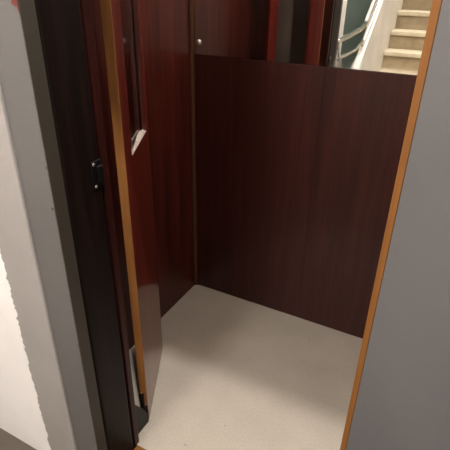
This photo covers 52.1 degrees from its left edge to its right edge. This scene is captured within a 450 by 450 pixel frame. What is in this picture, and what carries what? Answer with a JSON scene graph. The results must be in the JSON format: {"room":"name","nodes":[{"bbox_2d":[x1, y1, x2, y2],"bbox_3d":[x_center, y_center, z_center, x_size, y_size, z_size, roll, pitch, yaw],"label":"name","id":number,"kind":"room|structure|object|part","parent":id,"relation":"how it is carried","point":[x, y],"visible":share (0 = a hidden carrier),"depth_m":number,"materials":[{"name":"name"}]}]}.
{"room":"stairwell landing","nodes":[
{"label":"stairwell landing","id":0,"kind":"room"},
{"bbox_2d":[0,428,36,449],"bbox_3d":[-1.019,2.288,-1.159,3.400,0.060,6.145,15,31,24],"label":"floor","id":1,"kind":"structure","parent":0,"point":[8,441],"depth_m":1.61,"materials":[{"name":"beige"}]},
{"bbox_2d":[134,445,145,449],"bbox_3d":[-0.007,0.891,1.465,0.710,0.061,0.054,15,31,24],"label":"threshold","id":2,"kind":"object","parent":1,"relation":"on","point":[137,447],"visible":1,"depth_m":1.60,"materials":[{"name":"orange wood"}]},
{"bbox_2d":[0,83,77,449],"bbox_3d":[-0.659,-0.625,0.991,0.582,3.160,0.208,15,31,24],"label":"wall","id":3,"kind":"structure","parent":0,"point":[34,408],"depth_m":1.29,"materials":[{"name":"paint"}]},
{"bbox_2d":[0,0,106,449],"bbox_3d":[-0.405,-0.078,1.028,0.093,2.050,0.038,15,31,24],"label":"trim","id":4,"kind":"structure","parent":3,"relation":"attached to","point":[23,79],"depth_m":1.02,"materials":[{"name":"paint"}]},
{"bbox_2d":[34,0,138,449],"bbox_3d":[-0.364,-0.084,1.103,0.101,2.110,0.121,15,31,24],"label":"door frame","id":5,"kind":"structure","parent":3,"relation":"attached to","point":[59,21],"depth_m":1.08,"materials":[{"name":"brown wood"}]},
{"bbox_3d":[-0.306,-0.121,1.102,0.004,0.070,0.035,15,31,24],"label":"strike plate","id":6,"kind":"part","parent":5,"relation":"part of","materials":[{"name":"black metal"}]},
{"bbox_2d":[100,0,162,433],"bbox_3d":[-0.278,-0.205,1.367,0.061,1.954,0.444,4,28,6],"label":"door","id":7,"kind":"structure","parent":5,"relation":"in","point":[121,19],"depth_m":1.40,"materials":[{"name":"red wood"}]},
{"bbox_2d":[90,0,193,349],"bbox_3d":[-0.354,-0.465,1.621,0.030,2.170,0.931,15,31,24],"label":"wall","id":8,"kind":"structure","parent":0,"point":[165,23],"depth_m":1.88,"materials":[{"name":"brown wood"}]},
{"bbox_2d":[129,284,362,449],"bbox_3d":[0.169,0.674,1.875,1.222,0.060,0.929,15,31,24],"label":"floor","id":9,"kind":"structure","parent":0,"point":[235,373],"depth_m":1.89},
{"bbox_2d":[193,0,416,338],"bbox_3d":[0.408,-0.505,1.720,1.222,2.170,0.034,15,31,24],"label":"wall","id":10,"kind":"structure","parent":0,"point":[297,165],"depth_m":1.94,"materials":[{"name":"brown wood"}]},
{"bbox_2d":[189,0,197,284],"bbox_3d":[-0.137,-0.636,1.945,0.013,2.166,0.013,15,31,24],"label":"trim","id":11,"kind":"structure","parent":10,"relation":"attached to","point":[191,3],"depth_m":2.06,"materials":[{"name":"beige wood"}]},
{"bbox_3d":[0.108,-0.134,2.079,0.571,1.162,0.010,15,31,24],"label":"panel","id":12,"kind":"part","parent":10,"relation":"part of","materials":[{"name":"brown wood"}]},
{"bbox_2d":[194,0,432,74],"bbox_3d":[0.413,-0.979,1.445,1.204,0.934,0.015,15,31,24],"label":"mirror","id":13,"kind":"object","parent":10,"relation":"attached to","point":[388,36],"visible":1,"depth_m":1.65,"materials":[{"name":"clear mirror"}]},
{"bbox_3d":[0.648,0.009,1.833,0.649,1.162,0.010,15,31,24],"label":"panel","id":14,"kind":"part","parent":10,"relation":"part of","materials":[{"name":"brown wood"}]},
{"bbox_3d":[1.083,-0.166,0.195,1.560,3.160,0.208,15,31,24],"label":"wall","id":15,"kind":"structure","parent":0,"visible":0},
{"bbox_2d":[340,0,449,449],"bbox_3d":[0.428,0.286,0.447,0.054,1.965,0.715,-16,33,-28],"label":"door","id":16,"kind":"structure","parent":15,"relation":"in","point":[400,399],"depth_m":0.61,"materials":[{"name":"grey paint"}]}
]}

